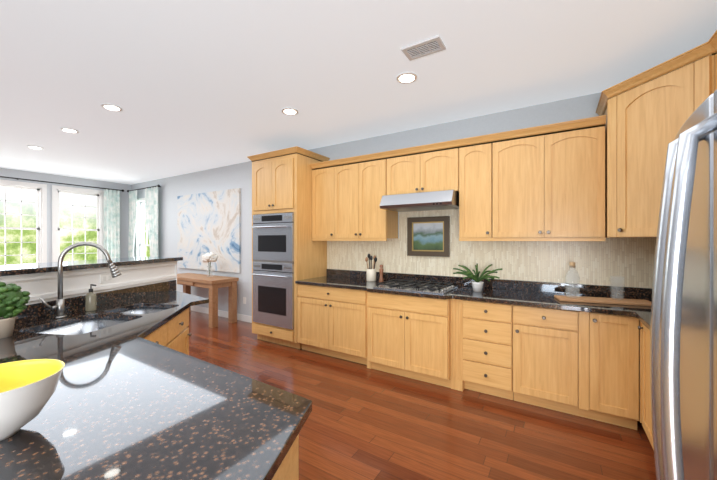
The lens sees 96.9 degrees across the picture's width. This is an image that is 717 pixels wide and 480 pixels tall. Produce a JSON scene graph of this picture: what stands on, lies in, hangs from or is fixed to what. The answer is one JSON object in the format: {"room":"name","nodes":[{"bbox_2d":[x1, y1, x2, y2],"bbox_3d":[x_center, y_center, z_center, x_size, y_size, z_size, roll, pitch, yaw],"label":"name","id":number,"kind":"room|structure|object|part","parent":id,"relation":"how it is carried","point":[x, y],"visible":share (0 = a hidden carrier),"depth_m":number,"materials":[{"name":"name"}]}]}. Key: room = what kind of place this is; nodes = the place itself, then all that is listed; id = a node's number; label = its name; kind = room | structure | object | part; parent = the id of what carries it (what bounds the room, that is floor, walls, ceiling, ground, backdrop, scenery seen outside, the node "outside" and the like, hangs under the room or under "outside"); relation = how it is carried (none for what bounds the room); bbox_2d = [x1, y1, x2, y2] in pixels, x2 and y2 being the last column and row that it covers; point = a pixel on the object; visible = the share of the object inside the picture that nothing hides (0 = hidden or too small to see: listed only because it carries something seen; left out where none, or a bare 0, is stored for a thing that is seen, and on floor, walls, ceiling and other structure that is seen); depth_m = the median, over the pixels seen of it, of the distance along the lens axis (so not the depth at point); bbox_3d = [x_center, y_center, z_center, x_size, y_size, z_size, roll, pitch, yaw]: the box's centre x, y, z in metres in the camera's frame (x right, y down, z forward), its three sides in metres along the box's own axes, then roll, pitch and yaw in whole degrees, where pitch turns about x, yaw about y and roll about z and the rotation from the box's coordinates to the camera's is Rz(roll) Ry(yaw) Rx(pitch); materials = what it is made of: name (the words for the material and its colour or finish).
{"room":"kitchen","nodes":[
{"label":"kitchen","id":0,"kind":"room"},
{"bbox_2d":[0,168,130,261],"bbox_3d":[-7.375,0.030,4.850,0.150,2.740,7.410,0,0,32],"label":"wall","id":1,"kind":"structure","parent":0,"point":[124,215],"depth_m":6.73,"materials":[{"name":"grey paint"}]},
{"bbox_2d":[0,179,103,264],"bbox_3d":[-6.562,-0.195,6.058,0.150,1.850,2.860,0,0,32],"label":"window","id":2,"kind":"structure","parent":1,"relation":"in","point":[41,211],"depth_m":6.49,"materials":[{"name":"white wood"}]},
{"bbox_2d":[0,176,123,258],"bbox_3d":[-6.455,0.091,6.054,0.133,2.558,3.427,0,0,32],"label":"curtain","id":3,"kind":"object","parent":1,"relation":"attached to","point":[112,222],"visible":0.75,"depth_m":7.25,"materials":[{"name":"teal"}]},
{"bbox_3d":[-6.444,-1.160,6.078,0.127,0.056,3.373,0,0,32],"label":"curtain rod","id":4,"kind":"part","parent":3,"relation":"part of","materials":[{"name":"grey"}]},
{"bbox_2d":[0,0,716,184],"bbox_3d":[-3.122,-1.400,2.193,10.480,0.120,7.410,0,0,32],"label":"ceiling","id":5,"kind":"structure","parent":0,"point":[189,86],"depth_m":2.47,"materials":[{"name":"paint"}]},
{"bbox_2d":[27,145,43,149],"bbox_3d":[-4.658,-1.332,4.585,0.169,0.012,0.169,0,0,26],"label":"recessed light","id":6,"kind":"object","parent":5,"relation":"in","point":[29,146],"depth_m":4.56,"materials":[{"name":"white"}]},
{"bbox_2d":[60,128,78,132],"bbox_3d":[-3.513,-1.332,3.870,0.169,0.012,0.169,0,0,26],"label":"recessed light","id":7,"kind":"object","parent":5,"relation":"in","point":[69,130],"depth_m":3.85,"materials":[{"name":"white"}]},
{"bbox_2d":[101,103,122,110],"bbox_3d":[-2.481,-1.332,3.201,0.169,0.012,0.169,0,0,8],"label":"recessed light","id":8,"kind":"object","parent":5,"relation":"in","point":[111,107],"depth_m":3.18,"materials":[{"name":"white"}]},
{"bbox_2d":[282,108,297,114],"bbox_3d":[-0.711,-1.332,3.298,0.169,0.012,0.169,0,0,23],"label":"recessed light","id":9,"kind":"object","parent":5,"relation":"in","point":[289,111],"depth_m":3.28,"materials":[{"name":"white"}]},
{"bbox_2d":[396,72,416,83],"bbox_3d":[0.397,-1.332,2.617,0.169,0.012,0.169,0,0,23],"label":"recessed light","id":10,"kind":"object","parent":5,"relation":"in","point":[407,77],"depth_m":2.60,"materials":[{"name":"white"}]},
{"bbox_2d":[401,35,445,60],"bbox_3d":[0.454,-1.333,2.216,0.270,0.013,0.160,0,0,32],"label":"ceiling vent","id":11,"kind":"object","parent":5,"relation":"in","point":[426,47],"visible":0.98,"depth_m":2.20,"materials":[{"name":"grey metal"}]},
{"bbox_2d":[131,92,639,401],"bbox_3d":[-1.278,0.030,5.144,10.480,2.740,0.150,0,0,32],"label":"wall","id":12,"kind":"structure","parent":0,"point":[233,176],"depth_m":5.42,"materials":[{"name":"grey paint"}]},
{"bbox_2d":[136,198,148,256],"bbox_3d":[-4.868,0.115,7.325,0.920,2.170,0.125,0,0,32],"label":"window","id":13,"kind":"structure","parent":12,"relation":"in","point":[142,217],"depth_m":7.51,"materials":[{"name":"white wood"}]},
{"bbox_2d":[127,185,160,256],"bbox_3d":[-4.856,0.091,7.212,1.456,2.558,0.133,0,0,32],"label":"curtain","id":14,"kind":"object","parent":12,"relation":"attached to","point":[151,204],"visible":0.69,"depth_m":7.01,"materials":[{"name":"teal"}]},
{"bbox_3d":[-4.854,-1.160,7.215,1.456,0.056,0.126,0,0,32],"label":"curtain rod","id":15,"kind":"part","parent":14,"relation":"part of","materials":[{"name":"grey"}]},
{"bbox_2d":[177,188,240,272],"bbox_3d":[-2.889,-0.165,6.039,1.960,1.470,0.032,0,0,32],"label":"canvas art","id":16,"kind":"object","parent":12,"relation":"attached to","point":[208,222],"visible":1,"depth_m":5.94},
{"bbox_2d":[191,305,251,322],"bbox_3d":[-3.353,1.345,6.341,5.088,0.109,0.014,0,0,32],"label":"baseboard","id":17,"kind":"structure","parent":12,"relation":"attached to","point":[240,317],"depth_m":5.78,"materials":[{"name":"white wood"}]},
{"bbox_2d":[248,146,327,213],"bbox_3d":[-0.979,-0.757,4.471,0.800,0.805,0.636,0,0,32],"label":"upper cabinet","id":18,"kind":"object","parent":12,"relation":"attached to","point":[281,179],"depth_m":4.16,"materials":[{"name":"brown wood"}]},
{"bbox_2d":[312,166,335,237],"bbox_3d":[-0.356,-0.483,4.271,0.424,0.927,0.328,0,0,32],"label":"upper cabinet","id":19,"kind":"object","parent":12,"relation":"attached to","point":[323,177],"depth_m":4.14,"materials":[{"name":"brown wood"}]},
{"bbox_2d":[336,154,399,237],"bbox_3d":[0.068,-0.483,4.006,0.791,0.927,0.328,0,0,32],"label":"upper cabinet","id":20,"kind":"object","parent":12,"relation":"attached to","point":[364,209],"depth_m":3.82,"materials":[{"name":"brown wood"}]},
{"bbox_2d":[388,146,459,201],"bbox_3d":[0.753,-0.723,3.578,0.815,0.447,0.328,0,0,32],"label":"upper cabinet","id":21,"kind":"object","parent":12,"relation":"attached to","point":[421,173],"depth_m":3.39,"materials":[{"name":"brown wood"}]},
{"bbox_2d":[379,189,464,211],"bbox_3d":[0.701,-0.418,3.499,0.790,0.154,0.515,0,0,32],"label":"range hood","id":22,"kind":"object","parent":21,"relation":"attached to","point":[447,200],"depth_m":3.33,"materials":[{"name":"silver metal"}]},
{"bbox_2d":[456,138,499,237],"bbox_3d":[1.260,-0.483,3.261,0.371,0.927,0.328,0,0,32],"label":"upper cabinet","id":23,"kind":"object","parent":12,"relation":"attached to","point":[478,196],"depth_m":3.12,"materials":[{"name":"brown wood"}]},
{"bbox_2d":[328,270,651,301],"bbox_3d":[1.197,0.460,3.492,3.883,0.100,0.020,0,0,32],"label":"backsplash","id":24,"kind":"structure","parent":12,"relation":"attached to","point":[440,279],"depth_m":3.25,"materials":[{"name":"black stone"}]},
{"bbox_2d":[500,122,595,237],"bbox_3d":[1.711,-0.483,2.979,0.926,0.927,0.328,0,0,32],"label":"upper cabinet","id":25,"kind":"object","parent":12,"relation":"attached to","point":[532,212],"depth_m":2.80,"materials":[{"name":"brown wood"}]},
{"bbox_2d":[592,34,716,237],"bbox_3d":[2.125,-0.590,2.345,0.561,1.140,0.965,0,0,32],"label":"upper cabinet","id":26,"kind":"object","parent":12,"relation":"attached to","point":[638,118],"depth_m":2.23,"materials":[{"name":"brown wood"}]},
{"bbox_2d":[188,311,655,479],"bbox_3d":[-3.122,1.460,2.193,10.480,0.120,7.410,0,0,32],"label":"floor","id":27,"kind":"structure","parent":0,"point":[363,422],"depth_m":2.35,"materials":[{"name":"brown wood"}]},
{"bbox_2d":[0,274,208,353],"bbox_3d":[-2.193,0.805,1.725,1.338,1.190,2.936,0,0,32],"label":"sink counter","id":28,"kind":"object","parent":27,"relation":"on","point":[56,312],"depth_m":2.20,"materials":[{"name":"black stone"}]},
{"bbox_2d":[85,284,96,310],"bbox_3d":[-1.933,0.413,2.299,0.071,0.191,0.064,0,0,32],"label":"soap dispenser","id":29,"kind":"object","parent":28,"relation":"on","point":[90,300],"visible":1,"depth_m":2.28,"materials":[{"name":"beige ceramic"}]},
{"bbox_2d":[0,257,182,285],"bbox_3d":[-2.300,0.192,1.758,1.646,0.034,3.090,0,0,32],"label":"countertop","id":30,"kind":"structure","parent":28,"relation":"on","point":[33,274],"depth_m":2.30,"materials":[{"name":"stone"}]},
{"bbox_2d":[0,314,311,479],"bbox_3d":[-1.178,0.527,1.111,3.421,0.034,2.863,0,0,32],"label":"countertop","id":31,"kind":"structure","parent":28,"relation":"on","point":[133,403],"depth_m":0.91,"materials":[{"name":"black stone"}]},
{"bbox_2d":[0,282,29,337],"bbox_3d":[-1.877,0.363,1.672,0.205,0.292,0.210,0,0,32],"label":"potted plant","id":32,"kind":"object","parent":31,"relation":"on","point":[14,299],"visible":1,"depth_m":1.66,"materials":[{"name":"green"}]},
{"bbox_2d":[0,359,64,440],"bbox_3d":[-0.946,0.434,0.827,0.268,0.150,0.268,0,0,32],"label":"bowl","id":33,"kind":"object","parent":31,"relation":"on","point":[27,389],"visible":1,"depth_m":0.83,"materials":[{"name":"white ceramic"}]},
{"bbox_2d":[177,273,238,327],"bbox_3d":[-2.829,1.022,5.635,1.530,0.755,0.501,0,0,32],"label":"console table","id":34,"kind":"object","parent":27,"relation":"on","point":[212,283],"visible":0.71,"depth_m":5.33,"materials":[{"name":"brown wood"}]},
{"bbox_2d":[202,252,217,276],"bbox_3d":[-2.592,0.427,5.532,0.253,0.434,0.243,0,0,32],"label":"vase","id":35,"kind":"object","parent":34,"relation":"on","point":[210,257],"visible":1,"depth_m":5.47,"materials":[{"name":"clear glass"}]},
{"bbox_2d":[252,322,295,347],"bbox_3d":[-0.978,1.272,4.474,0.800,0.255,0.631,0,0,32],"label":"base cabinet","id":36,"kind":"object","parent":27,"relation":"on","point":[266,333],"depth_m":4.22,"materials":[{"name":"brown wood"}]},
{"bbox_2d":[252,210,323,329],"bbox_3d":[-0.981,0.395,4.468,0.726,1.470,0.633,0,0,32],"label":"double oven","id":37,"kind":"object","parent":27,"relation":"on","point":[284,249],"depth_m":4.17,"materials":[{"name":"silver metal"}]},
{"bbox_2d":[296,322,359,362],"bbox_3d":[-0.160,0.973,3.982,1.059,0.855,0.627,0,0,32],"label":"base cabinet","id":38,"kind":"object","parent":27,"relation":"on","point":[326,340],"depth_m":3.75,"materials":[{"name":"brown wood"}]},
{"bbox_2d":[360,334,455,389],"bbox_3d":[0.628,0.973,3.455,0.936,0.855,0.687,0,0,32],"label":"base cabinet","id":39,"kind":"object","parent":27,"relation":"on","point":[420,361],"depth_m":3.14,"materials":[{"name":"brown wood"}]},
{"bbox_2d":[252,274,650,385],"bbox_3d":[0.682,0.527,2.649,3.903,0.034,1.996,0,0,32],"label":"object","id":40,"kind":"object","parent":39,"relation":"on","point":[540,328],"depth_m":2.86,"materials":[{"name":"beige wood"}]},
{"bbox_2d":[365,254,376,281],"bbox_3d":[0.164,0.340,3.933,0.151,0.339,0.151,0,0,32],"label":"utensil crock","id":41,"kind":"object","parent":40,"relation":"on","point":[371,274],"visible":1,"depth_m":3.89,"materials":[{"name":"beige ceramic"}]},
{"bbox_2d":[379,264,383,281],"bbox_3d":[0.275,0.402,3.837,0.060,0.215,0.060,0,0,32],"label":"pepper mill","id":42,"kind":"object","parent":40,"relation":"on","point":[381,273],"visible":0.92,"depth_m":3.82,"materials":[{"name":"brown wood"}]},
{"bbox_2d":[453,264,502,291],"bbox_3d":[1.189,0.378,3.164,0.466,0.262,0.426,0,0,32],"label":"potted plant","id":43,"kind":"object","parent":40,"relation":"on","point":[477,284],"visible":1,"depth_m":3.13,"materials":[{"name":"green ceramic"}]},
{"bbox_2d":[554,295,651,305],"bbox_3d":[2.020,0.500,2.629,0.660,0.018,0.220,0,0,20],"label":"cutting board","id":44,"kind":"object","parent":40,"relation":"on","point":[622,301],"visible":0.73,"depth_m":2.58,"materials":[{"name":"brown wood"}]},
{"bbox_2d":[565,262,579,297],"bbox_3d":[1.826,0.340,2.715,0.108,0.300,0.108,0,0,32],"label":"carafe","id":45,"kind":"object","parent":44,"relation":"on","point":[572,265],"visible":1,"depth_m":2.70,"materials":[{"name":"clear glass"}]},
{"bbox_2d":[609,276,624,299],"bbox_3d":[2.137,0.395,2.627,0.105,0.190,0.103,0,0,32],"label":"glass tumbler","id":46,"kind":"object","parent":44,"relation":"on","point":[611,278],"visible":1,"depth_m":2.62,"materials":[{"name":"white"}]},
{"bbox_2d":[456,350,523,402],"bbox_3d":[1.310,0.973,3.064,0.509,0.855,0.627,0,0,32],"label":"base cabinet","id":47,"kind":"object","parent":27,"relation":"on","point":[499,377],"depth_m":2.81,"materials":[{"name":"brown wood"}]},
{"bbox_2d":[524,362,591,418],"bbox_3d":[1.694,0.973,2.824,0.529,0.855,0.627,0,0,32],"label":"base cabinet","id":48,"kind":"object","parent":27,"relation":"on","point":[549,387],"depth_m":2.54,"materials":[{"name":"brown wood"}]},
{"bbox_2d":[592,374,623,426],"bbox_3d":[2.025,0.973,2.617,0.380,0.855,0.627,0,0,32],"label":"base cabinet","id":49,"kind":"object","parent":27,"relation":"on","point":[607,393],"depth_m":2.37,"materials":[{"name":"brown wood"}]},
{"bbox_2d":[624,382,653,449],"bbox_3d":[2.125,0.973,1.927,0.691,0.855,0.477,0,0,32],"label":"base cabinet","id":50,"kind":"object","parent":27,"relation":"on","point":[631,389],"depth_m":2.27,"materials":[{"name":"brown wood"}]},
{"bbox_2d":[650,89,716,479],"bbox_3d":[1.151,0.517,0.601,0.884,1.765,0.910,0,0,32],"label":"refrigerator","id":51,"kind":"object","parent":27,"relation":"on","point":[683,358],"visible":1,"depth_m":0.80,"materials":[{"name":"grey metal"}]},
{"label":"outside","id":52,"kind":"structure","parent":0,"visible":0},
{"bbox_2d":[0,187,149,264],"bbox_3d":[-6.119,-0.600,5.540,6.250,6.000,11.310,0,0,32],"label":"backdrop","id":53,"kind":"structure","parent":52,"point":[28,220],"depth_m":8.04,"materials":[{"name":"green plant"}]}
]}

